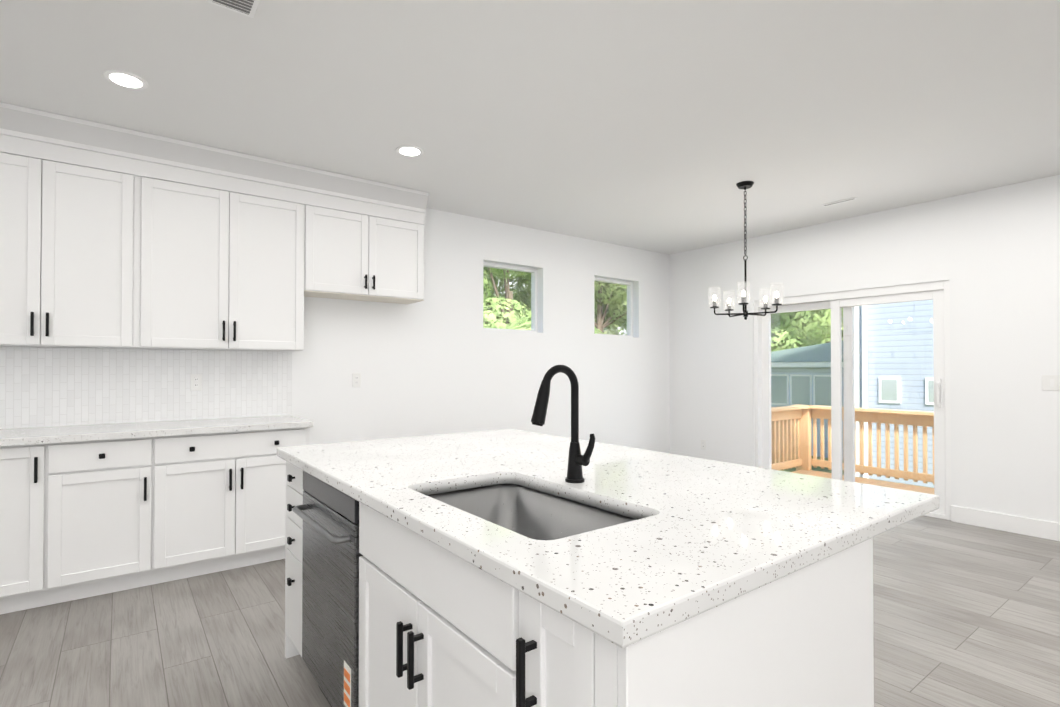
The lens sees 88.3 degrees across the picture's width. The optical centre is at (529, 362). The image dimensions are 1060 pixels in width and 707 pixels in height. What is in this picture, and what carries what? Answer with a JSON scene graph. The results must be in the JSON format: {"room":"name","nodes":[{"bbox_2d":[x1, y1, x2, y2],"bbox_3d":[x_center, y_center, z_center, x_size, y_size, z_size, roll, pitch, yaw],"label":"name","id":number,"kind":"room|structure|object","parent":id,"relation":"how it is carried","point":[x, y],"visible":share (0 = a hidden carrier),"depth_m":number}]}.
{"room":"kitchen","nodes":[
{"label":"kitchen","id":0,"kind":"room"},
{"bbox_2d":[0,208,669,452],"bbox_3d":[-1.705,-0.034,4.461,8.960,2.740,0.180,0,-1,-37],"label":"wall","id":1,"kind":"structure","parent":0,"point":[438,360],"depth_m":5.30},
{"bbox_2d":[0,102,143,348],"bbox_3d":[-2.894,-0.755,3.254,0.920,1.318,0.328,0,-1,-37],"label":"upper cabinet","id":2,"kind":"object","parent":1,"relation":"attached to","point":[115,237],"depth_m":3.20},
{"bbox_2d":[190,374,201,390],"bbox_3d":[-2.347,0.140,3.842,0.070,0.116,0.007,0,-1,-37],"label":"outlet","id":3,"kind":"object","parent":1,"relation":"attached to","point":[195,382],"depth_m":3.84},
{"bbox_2d":[144,134,307,350],"bbox_3d":[-2.147,-0.749,3.816,1.010,1.318,0.328,0,-1,-37],"label":"upper cabinet","id":4,"kind":"object","parent":1,"relation":"attached to","point":[226,233],"depth_m":3.67},
{"bbox_2d":[352,373,360,386],"bbox_3d":[-1.440,0.147,4.539,0.070,0.116,0.007,0,-1,-37],"label":"outlet","id":5,"kind":"object","parent":1,"relation":"attached to","point":[356,376],"depth_m":4.54},
{"bbox_2d":[308,170,427,303],"bbox_3d":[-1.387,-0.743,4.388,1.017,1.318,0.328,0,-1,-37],"label":"upper cabinet","id":6,"kind":"object","parent":1,"relation":"attached to","point":[366,239],"depth_m":4.25},
{"bbox_2d":[483,262,634,337],"bbox_3d":[0.385,-0.648,6.031,2.220,0.690,0.165,0,-1,-37],"label":"window","id":7,"kind":"structure","parent":1,"relation":"in","point":[533,307],"depth_m":5.82},
{"bbox_2d":[0,515,1059,706],"bbox_3d":[0.874,1.427,1.018,8.960,0.250,8.760,0,-1,-37],"label":"floor","id":8,"kind":"structure","parent":0,"point":[965,615],"depth_m":2.63},
{"bbox_2d":[0,443,63,614],"bbox_3d":[-2.952,0.876,3.012,0.599,0.890,0.618,0,-1,-37],"label":"base cabinet","id":9,"kind":"object","parent":8,"relation":"on","point":[31,478],"depth_m":2.88},
{"bbox_2d":[64,435,167,601],"bbox_3d":[-2.576,0.879,3.294,0.599,0.890,0.618,0,-1,-37],"label":"base cabinet","id":10,"kind":"object","parent":8,"relation":"on","point":[123,469],"depth_m":3.09},
{"bbox_2d":[168,427,309,581],"bbox_3d":[-2.062,0.883,3.681,0.947,0.890,0.618,0,-1,-37],"label":"base cabinet","id":11,"kind":"object","parent":8,"relation":"on","point":[227,493],"depth_m":3.42},
{"bbox_2d":[0,415,312,446],"bbox_3d":[-2.941,0.411,3.003,3.197,0.040,0.653,0,-1,-37],"label":"countertop","id":12,"kind":"structure","parent":11,"relation":"on","point":[155,428],"depth_m":3.29},
{"bbox_2d":[277,453,873,706],"bbox_3d":[-0.158,0.865,1.862,0.922,0.890,2.060,0,-1,-37],"label":"kitchen island","id":13,"kind":"object","parent":8,"relation":"on","point":[380,612],"depth_m":1.24},
{"bbox_2d":[277,429,939,652],"bbox_3d":[0.007,0.446,2.018,1.295,0.127,2.136,0,-1,-37],"label":"island countertop","id":14,"kind":"structure","parent":13,"relation":"on","point":[708,535],"depth_m":1.32},
{"bbox_2d":[531,365,596,484],"bbox_3d":[0.100,0.193,1.685,0.202,0.372,0.107,0,-1,-37],"label":"faucet","id":15,"kind":"object","parent":14,"relation":"on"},
{"bbox_2d":[0,0,1059,254],"bbox_3d":[0.874,-1.538,1.048,8.960,0.200,8.760,0,-1,-37],"label":"ceiling","id":16,"kind":"structure","parent":0,"point":[662,126],"depth_m":2.90},
{"bbox_2d":[103,70,147,89],"bbox_3d":[-2.028,-1.417,2.742,0.183,0.007,0.183,0,-1,8],"label":"recessed light","id":17,"kind":"object","parent":16,"relation":"in","point":[124,79],"depth_m":2.73},
{"bbox_2d":[206,0,259,17],"bbox_3d":[-1.109,-1.420,2.069,0.170,0.014,0.330,0,-1,-37],"label":"ceiling vent","id":18,"kind":"object","parent":16,"relation":"in","point":[248,8],"depth_m":2.17},
{"bbox_2d":[396,145,423,156],"bbox_3d":[-0.802,-1.408,3.640,0.183,0.007,0.183,0,-1,8],"label":"recessed light","id":19,"kind":"object","parent":16,"relation":"in","point":[406,150],"depth_m":3.62},
{"bbox_2d":[708,181,782,319],"bbox_3d":[1.705,-0.870,4.282,0.532,1.070,0.535,0,-1,-37],"label":"chandelier","id":20,"kind":"object","parent":16,"relation":"hanging from","point":[744,185],"visible":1,"depth_m":4.28},
{"bbox_2d":[821,197,857,206],"bbox_3d":[2.691,-1.397,4.754,0.060,0.007,0.280,0,-1,-37],"label":"ceiling vent","id":21,"kind":"object","parent":16,"relation":"in","point":[853,198],"depth_m":4.74},
{"bbox_2d":[669,175,1059,522],"bbox_3d":[4.431,-0.042,3.597,0.192,2.740,8.580,0,-1,-37],"label":"wall","id":22,"kind":"structure","parent":0,"point":[981,269],"depth_m":4.76},
{"bbox_2d":[701,440,705,449],"bbox_3d":[2.082,0.987,6.562,0.007,0.116,0.070,0,-1,-37],"label":"outlet","id":23,"kind":"object","parent":22,"relation":"attached to","point":[703,442],"depth_m":6.56},
{"bbox_2d":[951,505,1059,540],"bbox_3d":[5.183,1.249,2.431,0.016,0.135,5.434,0,-1,-37],"label":"baseboard","id":24,"kind":"structure","parent":22,"relation":"attached to","point":[1044,529],"depth_m":4.30},
{"bbox_2d":[1042,375,1059,390],"bbox_3d":[3.946,0.153,4.093,0.008,0.116,0.162,0,-1,-37],"label":"light switch","id":25,"kind":"object","parent":22,"relation":"attached to","point":[1051,382],"depth_m":4.11},
{"label":"outside","id":26,"kind":"structure","parent":0,"visible":0},
{"bbox_2d":[780,456,843,474],"bbox_3d":[3.764,3.101,20.947,140.000,0.200,140.000,0,-1,-37],"label":"lawn","id":27,"kind":"structure","parent":26,"point":[813,468],"depth_m":15.01},
{"bbox_2d":[483,267,842,351],"bbox_3d":[6.319,-5.764,20.118,48.751,17.513,42.094,0,-1,-37],"label":"trees","id":28,"kind":"object","parent":27,"relation":"on","point":[506,306],"depth_m":21.04},
{"bbox_2d":[771,342,843,459],"bbox_3d":[12.917,1.014,18.782,8.760,3.930,10.260,0,-1,-37],"label":"house","id":29,"kind":"structure","parent":27,"relation":"on","point":[822,362],"depth_m":17.63},
{"bbox_2d":[771,404,933,493],"bbox_3d":[4.309,1.710,5.533,1.941,2.275,4.130,0,-1,-37],"label":"deck","id":30,"kind":"object","parent":27,"relation":"on","point":[782,421],"depth_m":7.09},
{"bbox_2d":[854,300,933,487],"bbox_3d":[14.982,-1.098,8.574,9.900,7.950,15.570,0,-1,-37],"label":"house","id":31,"kind":"structure","parent":27,"relation":"on","point":[877,352],"depth_m":11.11}
]}

